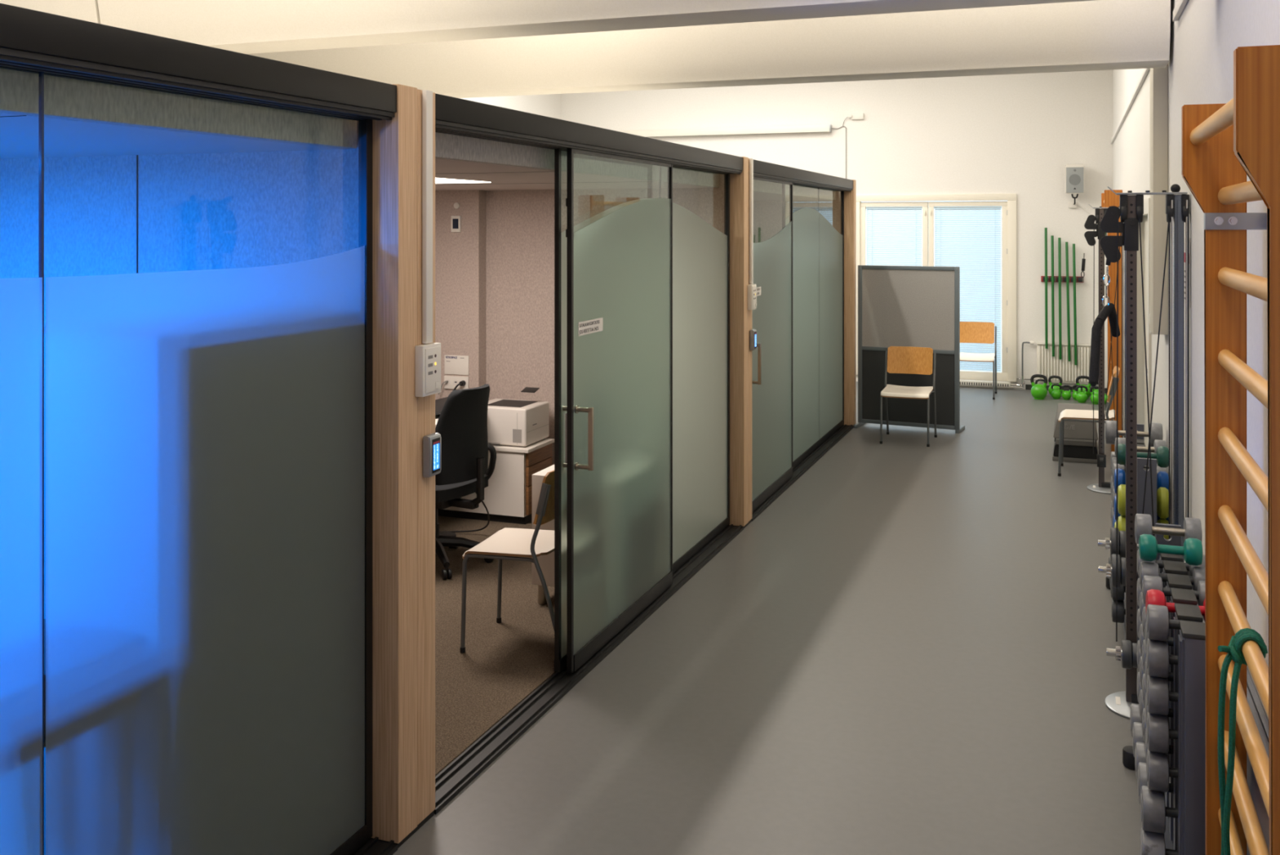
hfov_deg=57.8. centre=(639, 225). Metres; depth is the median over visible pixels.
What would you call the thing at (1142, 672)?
dumbbell
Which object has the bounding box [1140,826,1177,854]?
dumbbell
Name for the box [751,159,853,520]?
glass partition
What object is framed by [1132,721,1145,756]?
dumbbell
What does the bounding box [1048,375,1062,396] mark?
kettlebell
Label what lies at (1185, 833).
dumbbell rack
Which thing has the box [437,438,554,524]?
base cabinet
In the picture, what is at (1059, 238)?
rod
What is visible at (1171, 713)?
dumbbell
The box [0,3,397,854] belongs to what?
glass partition
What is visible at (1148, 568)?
dumbbell
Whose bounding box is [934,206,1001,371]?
blind
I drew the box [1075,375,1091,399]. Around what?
kettlebell
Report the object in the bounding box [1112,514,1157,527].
dumbbell
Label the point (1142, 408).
door
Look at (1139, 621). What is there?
dumbbell
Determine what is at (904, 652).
floor
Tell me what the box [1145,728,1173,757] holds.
dumbbell
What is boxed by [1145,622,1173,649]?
dumbbell
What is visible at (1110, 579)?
dumbbell
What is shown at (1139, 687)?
dumbbell
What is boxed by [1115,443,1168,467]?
dumbbell
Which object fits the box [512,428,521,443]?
vent
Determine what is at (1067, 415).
chair
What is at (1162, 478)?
dumbbell
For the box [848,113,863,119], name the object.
socket
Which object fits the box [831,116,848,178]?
cable
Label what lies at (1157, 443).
dumbbell
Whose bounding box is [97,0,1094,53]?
ceiling
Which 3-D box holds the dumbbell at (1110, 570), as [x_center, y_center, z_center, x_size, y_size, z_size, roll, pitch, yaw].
[2.072,1.445,4.820,0.310,0.136,0.136,0,0,20]
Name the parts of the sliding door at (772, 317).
handle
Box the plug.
[453,380,466,390]
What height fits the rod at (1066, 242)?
1.357 m
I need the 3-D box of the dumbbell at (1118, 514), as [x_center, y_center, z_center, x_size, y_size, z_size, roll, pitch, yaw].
[2.306,1.307,5.332,0.230,0.120,0.120,0,0,20]
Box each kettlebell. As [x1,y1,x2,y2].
[1030,373,1047,399]
[1035,378,1044,384]
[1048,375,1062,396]
[1051,383,1061,399]
[1061,385,1071,399]
[1071,384,1082,400]
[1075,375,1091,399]
[1075,385,1088,402]
[1089,386,1098,404]
[1091,382,1098,393]
[1104,387,1107,404]
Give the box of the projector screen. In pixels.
[617,124,831,137]
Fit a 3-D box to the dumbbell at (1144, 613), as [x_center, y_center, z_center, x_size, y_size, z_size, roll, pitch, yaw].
[1.620,1.201,3.477,0.207,0.092,0.092,0,0,20]
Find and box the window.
[856,193,1016,382]
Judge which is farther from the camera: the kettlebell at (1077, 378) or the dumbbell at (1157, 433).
the kettlebell at (1077, 378)
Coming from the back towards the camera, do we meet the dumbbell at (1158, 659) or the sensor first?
the sensor
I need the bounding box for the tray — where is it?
[488,399,537,407]
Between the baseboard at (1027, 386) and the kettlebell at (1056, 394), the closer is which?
the kettlebell at (1056, 394)
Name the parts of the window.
sash, sash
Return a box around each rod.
[1044,227,1048,348]
[1050,235,1054,356]
[1057,237,1062,359]
[1065,241,1071,360]
[1072,243,1077,364]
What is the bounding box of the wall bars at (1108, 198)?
[1101,189,1122,451]
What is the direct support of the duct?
attached to the wooden post at (740, 318)
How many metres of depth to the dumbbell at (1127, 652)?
4.21 m
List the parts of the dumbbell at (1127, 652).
weight plate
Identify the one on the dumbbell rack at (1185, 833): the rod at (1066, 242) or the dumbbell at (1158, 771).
the dumbbell at (1158, 771)
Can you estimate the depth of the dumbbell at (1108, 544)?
4.93 m
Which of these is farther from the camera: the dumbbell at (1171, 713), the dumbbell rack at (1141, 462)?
the dumbbell rack at (1141, 462)
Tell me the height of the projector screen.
0.090 m
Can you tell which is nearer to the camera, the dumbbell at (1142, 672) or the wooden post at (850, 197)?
the dumbbell at (1142, 672)
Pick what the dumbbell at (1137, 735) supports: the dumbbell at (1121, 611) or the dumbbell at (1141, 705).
the dumbbell at (1141, 705)
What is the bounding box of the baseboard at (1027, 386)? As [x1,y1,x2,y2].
[1025,384,1107,393]
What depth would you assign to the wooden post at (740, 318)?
7.27 m
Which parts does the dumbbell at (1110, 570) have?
weight plate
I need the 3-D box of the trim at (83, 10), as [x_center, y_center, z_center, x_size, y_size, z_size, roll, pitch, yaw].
[-3.442,-1.100,5.558,2.450,0.700,0.325,0,0,20]
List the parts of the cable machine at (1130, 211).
plate, post, plate, knob, guide rod, post, guide rod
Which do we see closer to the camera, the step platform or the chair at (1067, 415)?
the chair at (1067, 415)
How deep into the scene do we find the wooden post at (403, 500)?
3.56 m
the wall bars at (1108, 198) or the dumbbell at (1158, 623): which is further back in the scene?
the wall bars at (1108, 198)
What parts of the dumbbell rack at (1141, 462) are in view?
plate, plate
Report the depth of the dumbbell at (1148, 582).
3.47 m
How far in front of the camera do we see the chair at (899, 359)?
10.35 m
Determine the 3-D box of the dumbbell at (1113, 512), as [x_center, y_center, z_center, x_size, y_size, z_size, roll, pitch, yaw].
[2.412,1.429,5.617,0.233,0.108,0.108,0,0,20]
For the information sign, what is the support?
attached to the glass partition at (500, 280)
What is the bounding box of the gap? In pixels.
[44,326,45,854]
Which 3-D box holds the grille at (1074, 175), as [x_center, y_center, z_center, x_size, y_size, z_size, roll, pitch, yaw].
[4.893,-0.511,13.041,0.184,0.287,0.004,0,0,20]
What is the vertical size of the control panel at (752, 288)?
0.159 m
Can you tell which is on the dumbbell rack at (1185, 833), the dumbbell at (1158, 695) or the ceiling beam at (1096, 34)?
the dumbbell at (1158, 695)
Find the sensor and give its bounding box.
[453,202,459,208]
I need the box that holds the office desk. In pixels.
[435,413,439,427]
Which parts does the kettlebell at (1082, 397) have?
handle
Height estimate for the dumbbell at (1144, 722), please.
0.098 m
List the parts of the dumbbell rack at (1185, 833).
plate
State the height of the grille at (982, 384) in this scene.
0.030 m
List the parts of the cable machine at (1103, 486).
plate, post, plate, guide rod, post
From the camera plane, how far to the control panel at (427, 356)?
3.62 m
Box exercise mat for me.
[1246,667,1269,854]
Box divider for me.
[853,265,964,433]
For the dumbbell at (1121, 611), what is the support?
on the dumbbell rack at (1141, 462)
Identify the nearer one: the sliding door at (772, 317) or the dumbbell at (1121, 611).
the dumbbell at (1121, 611)
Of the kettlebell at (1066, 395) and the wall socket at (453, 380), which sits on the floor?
the kettlebell at (1066, 395)
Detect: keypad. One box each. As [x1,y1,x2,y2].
[422,432,441,477]
[750,328,756,350]
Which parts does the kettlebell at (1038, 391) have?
handle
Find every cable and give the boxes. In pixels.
[439,491,489,532]
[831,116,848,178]
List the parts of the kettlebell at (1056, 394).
handle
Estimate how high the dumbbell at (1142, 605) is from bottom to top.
0.092 m
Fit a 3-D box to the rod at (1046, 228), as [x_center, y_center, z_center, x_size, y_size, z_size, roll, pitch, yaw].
[4.649,0.717,13.267,0.036,1.384,0.029,0,0,20]
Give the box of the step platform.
[1052,402,1097,463]
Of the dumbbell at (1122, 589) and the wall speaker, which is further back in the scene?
the wall speaker
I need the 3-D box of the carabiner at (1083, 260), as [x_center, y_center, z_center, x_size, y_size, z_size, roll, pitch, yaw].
[3.214,0.290,8.407,0.033,0.180,0.024,0,0,20]
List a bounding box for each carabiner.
[1080,253,1085,277]
[1102,257,1111,306]
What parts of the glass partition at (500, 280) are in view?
light panel, ceiling panel, fixed frame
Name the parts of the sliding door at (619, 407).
handle, handle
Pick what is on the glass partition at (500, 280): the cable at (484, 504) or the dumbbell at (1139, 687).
the cable at (484, 504)
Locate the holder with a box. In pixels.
[1040,275,1084,282]
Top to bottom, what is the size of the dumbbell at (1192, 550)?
0.082 m
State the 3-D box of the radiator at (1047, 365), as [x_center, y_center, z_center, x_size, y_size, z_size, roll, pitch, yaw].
[4.748,1.606,13.280,0.950,0.549,0.056,0,0,20]
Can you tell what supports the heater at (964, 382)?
on the floor
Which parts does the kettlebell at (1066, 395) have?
handle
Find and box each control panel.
[414,342,440,396]
[747,284,756,310]
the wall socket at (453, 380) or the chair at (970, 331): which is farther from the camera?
the chair at (970, 331)
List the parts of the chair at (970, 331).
backrest, seat, leg, leg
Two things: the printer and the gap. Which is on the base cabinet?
the printer
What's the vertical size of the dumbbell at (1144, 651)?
0.094 m
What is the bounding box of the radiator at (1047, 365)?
[1010,341,1098,387]
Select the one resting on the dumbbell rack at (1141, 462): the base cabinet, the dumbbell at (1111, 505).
the dumbbell at (1111, 505)
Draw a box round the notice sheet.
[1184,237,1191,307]
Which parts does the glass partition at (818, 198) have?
ceiling panel, fixed frame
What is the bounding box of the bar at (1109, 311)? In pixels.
[1088,302,1119,386]
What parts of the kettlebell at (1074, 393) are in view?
handle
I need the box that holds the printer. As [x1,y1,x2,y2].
[487,386,549,447]
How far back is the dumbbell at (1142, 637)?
3.63 m
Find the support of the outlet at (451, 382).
attached to the wall socket at (453, 380)
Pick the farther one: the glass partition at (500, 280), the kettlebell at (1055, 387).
the kettlebell at (1055, 387)
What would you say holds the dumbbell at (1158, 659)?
on the dumbbell rack at (1185, 833)
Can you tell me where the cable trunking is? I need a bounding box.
[422,89,432,343]
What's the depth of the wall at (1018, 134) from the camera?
13.69 m
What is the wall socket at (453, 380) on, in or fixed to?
attached to the glass partition at (500, 280)
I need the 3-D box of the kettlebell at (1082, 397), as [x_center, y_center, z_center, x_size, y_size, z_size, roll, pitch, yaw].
[4.744,1.809,12.447,0.115,0.183,0.115,0,0,-37]
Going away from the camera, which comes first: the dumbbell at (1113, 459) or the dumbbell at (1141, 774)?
the dumbbell at (1141, 774)
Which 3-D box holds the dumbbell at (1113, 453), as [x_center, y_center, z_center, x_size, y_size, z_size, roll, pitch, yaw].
[2.465,1.185,5.759,0.233,0.108,0.108,0,0,20]
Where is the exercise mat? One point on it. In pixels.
(1261, 721)
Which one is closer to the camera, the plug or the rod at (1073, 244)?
the plug
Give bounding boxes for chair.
[435,383,496,579]
[460,470,554,653]
[880,346,937,446]
[960,321,996,399]
[1057,365,1119,475]
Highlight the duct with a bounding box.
[749,158,753,284]
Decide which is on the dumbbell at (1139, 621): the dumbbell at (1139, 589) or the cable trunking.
the dumbbell at (1139, 589)
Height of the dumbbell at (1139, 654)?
0.096 m
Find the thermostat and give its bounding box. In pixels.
[451,215,461,231]
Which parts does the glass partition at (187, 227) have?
ceiling panel, fixed frame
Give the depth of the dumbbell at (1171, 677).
3.34 m
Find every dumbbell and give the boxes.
[1097,527,1138,559]
[1097,553,1139,587]
[1105,420,1163,446]
[1106,639,1137,668]
[1110,451,1125,472]
[1110,475,1112,497]
[1110,500,1112,521]
[1110,578,1125,597]
[1111,457,1158,478]
[1111,482,1114,503]
[1111,507,1114,527]
[1111,585,1125,600]
[1111,599,1125,622]
[1112,462,1166,485]
[1112,488,1116,511]
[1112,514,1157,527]
[1114,467,1168,493]
[1114,494,1168,521]
[1115,437,1166,457]
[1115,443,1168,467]
[1117,484,1168,518]
[1117,515,1168,539]
[1129,702,1142,737]
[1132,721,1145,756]
[1134,513,1202,544]
[1134,742,1146,777]
[1137,549,1204,576]
[1137,577,1192,606]
[1137,608,1142,638]
[1137,640,1142,670]
[1137,671,1142,702]
[1137,761,1173,804]
[1138,533,1203,565]
[1139,561,1204,590]
[1139,591,1198,621]
[1139,623,1145,653]
[1139,656,1145,687]
[1139,688,1145,721]
[1140,785,1177,833]
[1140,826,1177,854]
[1142,574,1204,605]
[1142,606,1204,637]
[1142,639,1146,671]
[1142,673,1146,706]
[1142,707,1146,742]
[1145,588,1205,622]
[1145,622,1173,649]
[1145,657,1173,684]
[1145,692,1173,720]
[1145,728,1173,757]
[1146,604,1205,640]
[1146,638,1177,677]
[1146,674,1177,715]
[1146,711,1177,753]
[1146,749,1177,791]
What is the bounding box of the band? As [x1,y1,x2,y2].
[1217,627,1267,854]
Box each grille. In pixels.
[960,382,1008,386]
[1036,342,1090,346]
[1066,167,1083,192]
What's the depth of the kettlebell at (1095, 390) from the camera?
12.56 m
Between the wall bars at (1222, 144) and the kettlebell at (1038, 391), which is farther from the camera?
the kettlebell at (1038, 391)
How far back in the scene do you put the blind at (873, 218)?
13.99 m
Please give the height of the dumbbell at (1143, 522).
0.100 m
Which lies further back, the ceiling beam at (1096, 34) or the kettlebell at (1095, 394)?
the kettlebell at (1095, 394)
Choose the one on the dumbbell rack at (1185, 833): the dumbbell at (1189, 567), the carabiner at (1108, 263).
the dumbbell at (1189, 567)
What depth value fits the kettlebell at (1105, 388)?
12.30 m
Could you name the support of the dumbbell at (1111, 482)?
on the dumbbell rack at (1141, 462)
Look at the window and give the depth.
13.69 m
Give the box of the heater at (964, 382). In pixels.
[960,379,1010,386]
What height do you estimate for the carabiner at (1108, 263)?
0.222 m
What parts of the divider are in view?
panel, fabric panel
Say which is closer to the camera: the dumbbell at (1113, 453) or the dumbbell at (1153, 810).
the dumbbell at (1153, 810)
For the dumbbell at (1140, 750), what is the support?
on the dumbbell rack at (1185, 833)
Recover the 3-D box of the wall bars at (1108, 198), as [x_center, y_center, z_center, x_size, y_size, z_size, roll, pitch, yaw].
[4.055,0.805,9.908,0.184,2.190,1.000,0,0,20]
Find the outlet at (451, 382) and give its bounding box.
[444,378,466,386]
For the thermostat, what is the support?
attached to the glass partition at (500, 280)
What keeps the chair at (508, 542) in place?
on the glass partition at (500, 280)
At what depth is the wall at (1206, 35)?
4.26 m
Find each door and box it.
[562,147,672,673]
[751,176,792,512]
[1137,197,1151,453]
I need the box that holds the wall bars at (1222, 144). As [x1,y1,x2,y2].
[1181,44,1279,854]
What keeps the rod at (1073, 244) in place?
hanging from the holder
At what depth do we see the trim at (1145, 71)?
8.60 m
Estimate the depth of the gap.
2.92 m
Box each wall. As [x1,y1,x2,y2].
[459,93,560,119]
[560,69,1112,389]
[1112,0,1279,720]
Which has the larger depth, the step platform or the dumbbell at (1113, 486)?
the step platform
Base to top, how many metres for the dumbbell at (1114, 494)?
0.108 m
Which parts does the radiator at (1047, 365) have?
panel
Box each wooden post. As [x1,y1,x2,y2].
[370,84,435,848]
[728,156,751,528]
[843,179,856,425]
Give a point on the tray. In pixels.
(500, 402)
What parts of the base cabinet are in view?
drawer, drawer, drawer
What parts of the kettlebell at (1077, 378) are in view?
handle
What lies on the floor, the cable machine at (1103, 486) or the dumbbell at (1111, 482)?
the cable machine at (1103, 486)
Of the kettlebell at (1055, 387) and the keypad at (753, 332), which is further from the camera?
the kettlebell at (1055, 387)
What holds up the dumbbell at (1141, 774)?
on the dumbbell rack at (1185, 833)
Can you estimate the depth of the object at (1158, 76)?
5.58 m
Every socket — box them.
[444,375,468,389]
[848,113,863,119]
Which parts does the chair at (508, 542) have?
leg, leg, rail, seat, leg, backrest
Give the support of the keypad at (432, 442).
attached to the wooden post at (403, 500)
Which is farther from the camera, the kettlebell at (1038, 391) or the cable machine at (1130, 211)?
the kettlebell at (1038, 391)
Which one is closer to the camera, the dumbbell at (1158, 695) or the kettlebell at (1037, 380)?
the dumbbell at (1158, 695)
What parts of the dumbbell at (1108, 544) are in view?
weight plate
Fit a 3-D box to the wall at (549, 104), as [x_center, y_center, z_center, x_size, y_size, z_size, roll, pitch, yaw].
[-4.181,-0.140,7.399,0.200,4.320,17.350,0,0,20]
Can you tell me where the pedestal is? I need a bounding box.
[532,464,554,604]
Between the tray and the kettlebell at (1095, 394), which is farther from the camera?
the kettlebell at (1095, 394)
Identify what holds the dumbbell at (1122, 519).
on the dumbbell rack at (1141, 462)
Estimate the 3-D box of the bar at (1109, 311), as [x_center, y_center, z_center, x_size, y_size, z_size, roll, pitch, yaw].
[1.864,0.470,4.638,0.054,0.319,0.304,0,0,42]
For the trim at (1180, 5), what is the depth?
4.82 m
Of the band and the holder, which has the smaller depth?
the band
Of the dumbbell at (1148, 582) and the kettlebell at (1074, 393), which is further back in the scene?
the kettlebell at (1074, 393)
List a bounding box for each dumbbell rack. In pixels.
[1106,423,1156,641]
[1122,522,1205,854]
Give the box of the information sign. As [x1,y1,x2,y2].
[444,355,468,374]
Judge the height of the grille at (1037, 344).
0.015 m
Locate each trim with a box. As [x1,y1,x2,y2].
[0,0,100,23]
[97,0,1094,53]
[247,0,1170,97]
[1111,67,1150,143]
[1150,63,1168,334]
[1173,0,1188,21]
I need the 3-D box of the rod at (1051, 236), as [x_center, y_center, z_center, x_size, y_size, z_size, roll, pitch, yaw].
[4.717,0.805,13.242,0.041,1.381,0.029,0,0,20]
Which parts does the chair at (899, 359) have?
leg, leg, seat, backrest, leg, leg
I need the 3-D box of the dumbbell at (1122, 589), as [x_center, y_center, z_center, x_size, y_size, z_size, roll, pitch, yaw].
[2.253,1.638,5.190,0.261,0.100,0.100,0,0,20]
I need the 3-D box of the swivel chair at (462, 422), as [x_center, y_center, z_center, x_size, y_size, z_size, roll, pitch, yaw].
[-1.143,1.380,6.453,0.687,1.000,0.650,0,0,24]
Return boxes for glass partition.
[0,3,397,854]
[434,93,743,813]
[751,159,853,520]
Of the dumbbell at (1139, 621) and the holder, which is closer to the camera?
the dumbbell at (1139, 621)
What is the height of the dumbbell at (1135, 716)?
0.106 m
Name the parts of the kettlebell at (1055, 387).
handle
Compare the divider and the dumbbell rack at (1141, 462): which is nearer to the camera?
the dumbbell rack at (1141, 462)
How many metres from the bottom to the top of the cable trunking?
0.799 m
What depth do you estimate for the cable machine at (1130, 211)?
4.58 m
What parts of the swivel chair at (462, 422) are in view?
seat, backrest, armrest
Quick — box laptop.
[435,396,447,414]
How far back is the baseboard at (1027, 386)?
13.33 m
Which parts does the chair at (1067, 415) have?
leg, leg, rail, seat, leg, backrest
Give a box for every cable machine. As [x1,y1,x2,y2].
[1084,204,1125,493]
[1099,183,1189,718]
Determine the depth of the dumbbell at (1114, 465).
5.47 m
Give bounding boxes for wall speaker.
[1065,164,1091,214]
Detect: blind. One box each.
[866,206,922,266]
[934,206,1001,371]
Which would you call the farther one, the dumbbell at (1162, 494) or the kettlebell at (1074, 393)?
the kettlebell at (1074, 393)
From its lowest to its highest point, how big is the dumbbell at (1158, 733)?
0.104 m
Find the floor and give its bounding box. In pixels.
[392,381,1142,854]
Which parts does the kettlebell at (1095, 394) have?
handle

